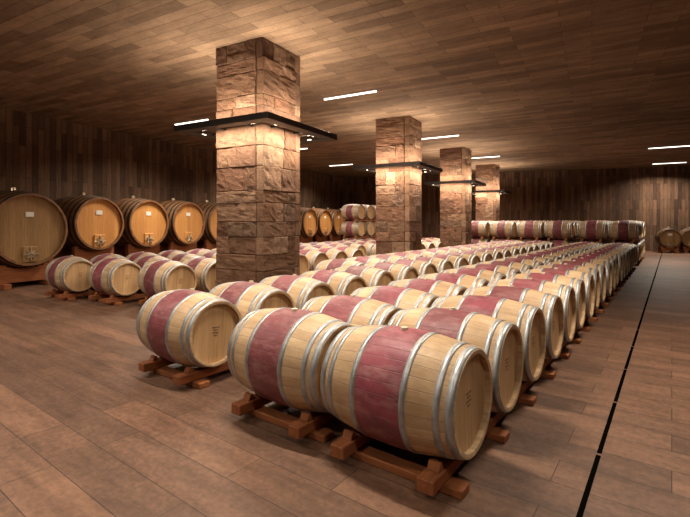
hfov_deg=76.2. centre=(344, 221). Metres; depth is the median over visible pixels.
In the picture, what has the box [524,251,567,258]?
wine barrel
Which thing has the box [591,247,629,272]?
wine barrel
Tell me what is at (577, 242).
wine barrel
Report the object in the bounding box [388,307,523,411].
wine barrel
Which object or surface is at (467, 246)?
wine barrel
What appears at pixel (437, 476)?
rack
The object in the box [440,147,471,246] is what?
stone pillar
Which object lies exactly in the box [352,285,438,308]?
wine barrel
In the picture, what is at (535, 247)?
wine barrel
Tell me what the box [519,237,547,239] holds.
rack
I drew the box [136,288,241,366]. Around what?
wine barrel
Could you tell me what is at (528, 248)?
wine barrel
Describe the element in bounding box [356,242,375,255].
wine barrel
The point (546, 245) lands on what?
wine barrel
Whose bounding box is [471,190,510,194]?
light
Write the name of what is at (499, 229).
wine barrel
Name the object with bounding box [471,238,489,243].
wine barrel
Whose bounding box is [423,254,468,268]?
wine barrel
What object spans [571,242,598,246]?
wine barrel
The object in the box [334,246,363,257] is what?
wine barrel
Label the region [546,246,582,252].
wine barrel
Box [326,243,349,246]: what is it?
wine barrel
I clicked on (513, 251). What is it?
wine barrel
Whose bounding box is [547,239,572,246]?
wine barrel
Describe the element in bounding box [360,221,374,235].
wine barrel
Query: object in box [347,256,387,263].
wine barrel
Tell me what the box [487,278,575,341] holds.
wine barrel
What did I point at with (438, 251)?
wine barrel
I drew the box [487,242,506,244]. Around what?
wine barrel
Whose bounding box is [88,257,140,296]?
wine barrel
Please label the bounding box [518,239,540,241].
wine barrel
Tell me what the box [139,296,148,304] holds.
rack
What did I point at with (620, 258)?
wine barrel
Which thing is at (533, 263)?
wine barrel
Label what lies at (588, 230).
wine barrel
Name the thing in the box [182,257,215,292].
wine barrel
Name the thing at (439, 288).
wine barrel
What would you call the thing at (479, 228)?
wine barrel
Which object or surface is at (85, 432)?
floor
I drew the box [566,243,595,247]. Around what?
wine barrel
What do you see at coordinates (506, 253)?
wine barrel
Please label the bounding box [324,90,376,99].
lamp
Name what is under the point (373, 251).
wine barrel
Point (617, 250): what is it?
wine barrel
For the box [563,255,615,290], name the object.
wine barrel
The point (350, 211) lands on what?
wine barrel
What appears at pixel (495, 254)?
wine barrel
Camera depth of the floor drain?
3.08 m
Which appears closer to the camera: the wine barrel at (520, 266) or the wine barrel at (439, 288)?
the wine barrel at (439, 288)
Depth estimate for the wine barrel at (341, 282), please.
5.81 m
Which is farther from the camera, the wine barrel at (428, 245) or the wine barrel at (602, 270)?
the wine barrel at (428, 245)
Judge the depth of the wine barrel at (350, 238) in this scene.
18.76 m
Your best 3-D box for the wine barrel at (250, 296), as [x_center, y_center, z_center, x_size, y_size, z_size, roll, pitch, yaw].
[-1.066,1.007,4.865,0.890,0.715,0.700,0,0,37]
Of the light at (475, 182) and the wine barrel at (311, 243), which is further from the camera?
the light at (475, 182)
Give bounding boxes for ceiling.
[0,0,689,177]
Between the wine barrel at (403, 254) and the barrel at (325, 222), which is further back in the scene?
the barrel at (325, 222)
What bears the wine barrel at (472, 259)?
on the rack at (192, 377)
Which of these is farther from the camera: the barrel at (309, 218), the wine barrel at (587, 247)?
the barrel at (309, 218)
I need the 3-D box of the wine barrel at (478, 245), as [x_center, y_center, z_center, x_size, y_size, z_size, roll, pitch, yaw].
[3.945,1.007,13.213,0.890,0.715,0.700,0,0,37]
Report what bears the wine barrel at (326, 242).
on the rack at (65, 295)
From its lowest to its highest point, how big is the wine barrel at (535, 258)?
0.724 m
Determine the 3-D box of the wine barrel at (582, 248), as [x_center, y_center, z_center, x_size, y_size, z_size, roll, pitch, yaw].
[6.235,1.007,12.248,0.890,0.729,0.714,0,-1,37]
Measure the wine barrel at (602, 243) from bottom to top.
0.715 m
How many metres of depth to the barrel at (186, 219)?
14.05 m
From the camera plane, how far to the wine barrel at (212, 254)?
9.76 m
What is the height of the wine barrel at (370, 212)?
0.715 m
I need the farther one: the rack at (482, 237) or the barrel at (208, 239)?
the rack at (482, 237)
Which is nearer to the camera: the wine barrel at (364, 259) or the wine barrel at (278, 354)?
the wine barrel at (278, 354)
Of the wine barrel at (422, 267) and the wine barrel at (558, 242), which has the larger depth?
the wine barrel at (558, 242)
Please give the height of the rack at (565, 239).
0.104 m
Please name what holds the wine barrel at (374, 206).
on the rack at (344, 219)
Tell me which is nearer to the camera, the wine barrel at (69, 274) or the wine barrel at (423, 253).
the wine barrel at (69, 274)
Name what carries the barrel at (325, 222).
on the floor
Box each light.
[174,111,336,143]
[353,161,442,173]
[425,180,485,187]
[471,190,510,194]
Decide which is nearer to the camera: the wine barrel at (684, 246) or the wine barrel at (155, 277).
the wine barrel at (155, 277)
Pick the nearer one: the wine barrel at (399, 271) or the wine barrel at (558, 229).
the wine barrel at (399, 271)
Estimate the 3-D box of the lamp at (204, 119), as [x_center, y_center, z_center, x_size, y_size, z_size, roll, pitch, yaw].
[-4.300,-2.788,12.300,1.300,0.024,0.045,0,0,29]
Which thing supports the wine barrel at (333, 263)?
on the rack
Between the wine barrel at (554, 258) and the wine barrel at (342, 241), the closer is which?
the wine barrel at (554, 258)
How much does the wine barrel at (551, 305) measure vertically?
0.715 m
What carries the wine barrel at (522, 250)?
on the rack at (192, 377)
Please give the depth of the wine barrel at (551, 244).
15.39 m
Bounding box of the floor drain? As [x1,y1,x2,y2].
[576,254,661,516]
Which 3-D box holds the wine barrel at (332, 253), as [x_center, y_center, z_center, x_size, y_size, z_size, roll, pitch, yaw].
[-0.439,1.007,11.213,0.890,0.722,0.707,0,-1,37]
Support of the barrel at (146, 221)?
on the floor
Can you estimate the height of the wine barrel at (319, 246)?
0.716 m
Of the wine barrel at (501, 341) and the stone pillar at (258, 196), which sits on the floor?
the stone pillar at (258, 196)
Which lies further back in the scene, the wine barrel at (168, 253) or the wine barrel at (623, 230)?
the wine barrel at (623, 230)
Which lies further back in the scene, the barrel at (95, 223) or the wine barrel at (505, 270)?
the barrel at (95, 223)
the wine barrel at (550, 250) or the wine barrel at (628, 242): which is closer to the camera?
the wine barrel at (550, 250)
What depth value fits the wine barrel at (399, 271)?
7.00 m
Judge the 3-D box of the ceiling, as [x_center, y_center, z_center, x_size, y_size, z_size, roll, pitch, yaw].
[1.839,-2.900,12.959,22.500,0.200,36.200,0,0,37]
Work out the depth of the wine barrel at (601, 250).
10.35 m
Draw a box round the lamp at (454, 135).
[423,135,458,138]
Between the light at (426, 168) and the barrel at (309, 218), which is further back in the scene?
the barrel at (309, 218)
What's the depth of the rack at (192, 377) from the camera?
4.10 m
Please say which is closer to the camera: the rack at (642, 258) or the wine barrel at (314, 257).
the wine barrel at (314, 257)
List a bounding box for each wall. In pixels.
[0,108,344,249]
[345,166,689,251]
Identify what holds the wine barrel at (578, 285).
on the rack at (437, 476)
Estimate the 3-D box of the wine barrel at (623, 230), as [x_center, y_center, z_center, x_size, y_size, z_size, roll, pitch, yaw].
[9.668,0.287,15.241,0.890,0.715,0.700,0,0,36]
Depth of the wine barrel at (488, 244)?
13.61 m
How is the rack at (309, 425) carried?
on the floor
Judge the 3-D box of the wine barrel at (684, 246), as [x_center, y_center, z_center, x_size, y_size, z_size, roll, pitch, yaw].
[16.604,0.850,21.159,0.960,1.240,1.090,0,0,25]
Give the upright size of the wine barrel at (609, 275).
0.729 m
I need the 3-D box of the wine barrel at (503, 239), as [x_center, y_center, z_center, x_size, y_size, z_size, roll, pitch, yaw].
[6.356,1.007,17.701,0.890,0.715,0.700,0,0,37]
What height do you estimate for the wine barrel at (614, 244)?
0.715 m
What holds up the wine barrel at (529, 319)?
on the rack at (437, 476)
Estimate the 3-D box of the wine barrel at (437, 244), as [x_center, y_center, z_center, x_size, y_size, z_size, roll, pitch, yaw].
[3.082,1.007,15.972,0.890,0.718,0.703,0,0,37]
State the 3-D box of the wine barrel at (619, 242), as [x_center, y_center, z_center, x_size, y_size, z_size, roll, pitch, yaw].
[8.766,1.007,14.017,0.890,0.728,0.712,0,1,36]
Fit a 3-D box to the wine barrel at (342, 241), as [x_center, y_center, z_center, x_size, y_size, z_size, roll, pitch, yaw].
[-0.050,1.007,15.707,0.890,0.715,0.700,0,0,37]
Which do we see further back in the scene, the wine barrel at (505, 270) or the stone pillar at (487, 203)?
the stone pillar at (487, 203)
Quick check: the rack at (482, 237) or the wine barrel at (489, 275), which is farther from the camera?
the rack at (482, 237)
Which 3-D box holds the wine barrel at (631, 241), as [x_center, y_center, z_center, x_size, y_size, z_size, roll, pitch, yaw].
[10.117,1.007,15.829,0.890,0.716,0.701,0,0,37]
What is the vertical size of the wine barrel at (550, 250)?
0.715 m
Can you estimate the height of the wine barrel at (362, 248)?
0.715 m
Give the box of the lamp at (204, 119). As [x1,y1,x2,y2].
[175,119,208,124]
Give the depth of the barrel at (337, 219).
23.51 m
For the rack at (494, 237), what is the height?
0.104 m
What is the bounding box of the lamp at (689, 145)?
[648,145,689,148]
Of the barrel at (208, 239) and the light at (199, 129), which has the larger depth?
the barrel at (208, 239)
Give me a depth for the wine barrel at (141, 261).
8.53 m
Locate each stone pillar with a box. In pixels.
[215,37,299,285]
[376,116,421,254]
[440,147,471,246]
[476,164,499,220]
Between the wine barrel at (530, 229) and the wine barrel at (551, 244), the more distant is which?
the wine barrel at (530, 229)
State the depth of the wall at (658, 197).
23.41 m
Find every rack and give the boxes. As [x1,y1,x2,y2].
[45,287,101,300]
[88,289,149,305]
[138,355,228,388]
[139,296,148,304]
[231,392,335,442]
[331,268,635,500]
[343,219,375,220]
[343,235,375,237]
[472,236,492,238]
[492,236,519,238]
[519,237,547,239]
[547,237,579,240]
[581,238,608,241]
[612,238,641,241]
[635,257,644,265]
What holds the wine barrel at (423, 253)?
on the rack
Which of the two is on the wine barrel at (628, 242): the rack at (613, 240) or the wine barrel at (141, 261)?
the rack at (613, 240)
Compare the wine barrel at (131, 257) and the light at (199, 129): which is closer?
the light at (199, 129)
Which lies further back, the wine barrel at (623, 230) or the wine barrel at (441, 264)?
the wine barrel at (623, 230)
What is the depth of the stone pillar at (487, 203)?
21.47 m
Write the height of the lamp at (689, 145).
0.024 m
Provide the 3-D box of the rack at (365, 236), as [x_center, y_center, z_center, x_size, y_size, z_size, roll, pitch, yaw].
[1.233,0.633,20.110,0.670,0.104,3.580,0,0,37]
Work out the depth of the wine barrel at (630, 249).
12.11 m
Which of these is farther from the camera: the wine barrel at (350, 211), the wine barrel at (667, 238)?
the wine barrel at (667, 238)
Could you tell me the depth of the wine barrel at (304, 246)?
12.06 m
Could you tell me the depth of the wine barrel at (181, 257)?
9.11 m
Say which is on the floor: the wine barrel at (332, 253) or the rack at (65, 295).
the rack at (65, 295)
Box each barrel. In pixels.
[0,187,67,289]
[45,255,92,292]
[53,193,123,260]
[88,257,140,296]
[89,253,128,263]
[113,196,168,256]
[125,251,159,260]
[132,255,167,268]
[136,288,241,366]
[137,259,196,296]
[157,250,185,257]
[158,198,204,252]
[168,253,201,262]
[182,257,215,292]
[186,248,211,254]
[195,200,217,249]
[199,251,216,258]
[209,280,295,317]
[227,307,352,412]
[260,274,334,308]
[299,249,328,270]
[299,254,309,274]
[300,207,317,242]
[300,245,317,249]
[300,269,367,295]
[301,294,401,325]
[307,242,325,244]
[311,207,332,241]
[311,244,333,248]
[314,247,347,259]
[314,258,364,270]
[320,325,492,459]
[322,241,340,243]
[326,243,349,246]
[327,208,344,241]
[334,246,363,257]
[334,265,394,286]
[335,240,353,242]
[341,204,365,219]
[341,220,365,236]
[341,242,366,255]
[343,237,361,240]
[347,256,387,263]
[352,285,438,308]
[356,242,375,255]
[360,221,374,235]
[362,204,374,219]
[364,261,418,279]
[368,254,405,260]
[371,205,375,219]
[371,245,375,254]
[386,258,437,275]
[388,252,422,257]
[388,278,467,296]
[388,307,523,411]
[405,250,436,255]
[406,256,453,272]
[417,272,489,287]
[420,248,449,253]
[422,241,434,248]
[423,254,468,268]
[425,240,443,247]
[430,294,545,380]
[432,247,462,251]
[440,267,506,280]
[441,252,480,264]
[443,246,471,250]
[456,250,492,261]
[459,245,481,248]
[460,263,520,275]
[463,285,563,358]
[465,248,502,259]
[468,244,491,247]
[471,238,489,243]
[472,220,489,236]
[477,243,499,246]
[477,247,511,257]
[477,260,533,272]
[486,246,519,255]
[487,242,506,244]
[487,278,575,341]
[490,220,516,237]
[490,238,511,241]
[491,257,543,267]
[499,240,518,243]
[500,245,525,253]
[505,255,553,264]
[506,272,585,328]
[508,244,532,252]
[514,253,560,261]
[515,243,538,250]
[517,220,544,238]
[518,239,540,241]
[522,268,594,317]
[523,242,544,249]
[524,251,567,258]
[529,240,554,247]
[532,241,549,248]
[532,249,572,255]
[534,263,599,308]
[538,248,578,253]
[544,220,573,238]
[545,260,605,301]
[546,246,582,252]
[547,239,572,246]
[551,245,587,250]
[555,257,612,295]
[561,244,591,249]
[562,220,576,237]
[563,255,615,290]
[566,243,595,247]
[568,253,618,285]
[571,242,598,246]
[576,251,622,281]
[577,220,607,239]
[577,242,601,245]
[579,240,606,244]
[582,249,625,278]
[586,248,627,275]
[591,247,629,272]
[594,245,632,269]
[597,244,633,267]
[600,243,634,265]
[608,220,639,240]
[609,241,639,260]
[609,242,636,263]
[630,220,644,236]
[631,241,641,258]
[637,221,641,238]
[655,227,681,252]
[679,227,689,252]
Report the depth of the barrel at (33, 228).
9.92 m
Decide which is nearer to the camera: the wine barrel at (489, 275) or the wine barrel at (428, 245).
the wine barrel at (489, 275)
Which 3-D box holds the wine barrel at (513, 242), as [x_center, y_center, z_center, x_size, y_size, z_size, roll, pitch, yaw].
[5.710,1.007,15.589,0.890,0.716,0.700,0,0,37]
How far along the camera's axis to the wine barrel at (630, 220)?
17.32 m
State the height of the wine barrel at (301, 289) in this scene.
0.715 m
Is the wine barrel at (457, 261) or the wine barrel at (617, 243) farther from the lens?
the wine barrel at (617, 243)
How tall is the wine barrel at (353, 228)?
0.715 m
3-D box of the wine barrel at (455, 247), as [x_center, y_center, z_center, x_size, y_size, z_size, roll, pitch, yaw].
[3.059,1.007,12.028,0.890,0.715,0.700,0,0,36]
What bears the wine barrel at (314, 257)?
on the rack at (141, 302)
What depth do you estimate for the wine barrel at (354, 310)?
3.71 m
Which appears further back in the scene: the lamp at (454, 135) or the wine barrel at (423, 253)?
the lamp at (454, 135)
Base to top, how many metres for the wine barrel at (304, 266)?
0.730 m
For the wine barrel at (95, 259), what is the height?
0.715 m
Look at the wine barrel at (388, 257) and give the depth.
8.87 m
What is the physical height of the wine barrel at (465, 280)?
0.716 m
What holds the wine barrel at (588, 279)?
on the rack at (437, 476)
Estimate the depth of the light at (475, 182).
16.37 m
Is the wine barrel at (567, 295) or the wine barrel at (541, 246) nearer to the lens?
the wine barrel at (567, 295)
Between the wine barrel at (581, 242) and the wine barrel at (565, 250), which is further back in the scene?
the wine barrel at (581, 242)
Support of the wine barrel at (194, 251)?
on the rack at (65, 295)
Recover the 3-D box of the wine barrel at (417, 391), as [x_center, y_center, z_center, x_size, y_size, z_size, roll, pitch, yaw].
[0.375,1.007,2.736,0.890,0.715,0.700,0,0,37]
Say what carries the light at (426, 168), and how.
attached to the stone pillar at (398, 139)
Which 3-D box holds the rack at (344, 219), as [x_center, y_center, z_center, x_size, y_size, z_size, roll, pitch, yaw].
[1.233,-0.086,20.110,0.670,0.104,3.580,0,0,37]
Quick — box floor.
[0,251,689,516]
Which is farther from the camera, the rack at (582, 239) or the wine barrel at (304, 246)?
the rack at (582, 239)
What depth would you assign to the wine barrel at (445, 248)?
11.22 m
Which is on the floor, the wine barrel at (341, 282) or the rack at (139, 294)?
the rack at (139, 294)
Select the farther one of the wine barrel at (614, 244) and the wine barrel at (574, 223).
the wine barrel at (574, 223)
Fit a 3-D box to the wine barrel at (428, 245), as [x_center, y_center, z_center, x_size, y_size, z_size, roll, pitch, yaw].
[2.632,1.007,15.384,0.890,0.715,0.699,0,0,37]
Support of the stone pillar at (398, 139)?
on the floor
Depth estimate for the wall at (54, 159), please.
13.26 m
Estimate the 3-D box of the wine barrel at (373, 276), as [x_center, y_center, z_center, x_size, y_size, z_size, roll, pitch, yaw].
[0.245,1.007,6.656,0.890,0.715,0.700,0,0,37]
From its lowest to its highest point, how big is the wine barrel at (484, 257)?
0.715 m
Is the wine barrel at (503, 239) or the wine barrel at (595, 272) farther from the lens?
the wine barrel at (503, 239)
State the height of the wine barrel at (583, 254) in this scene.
0.715 m
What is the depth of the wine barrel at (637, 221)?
15.46 m

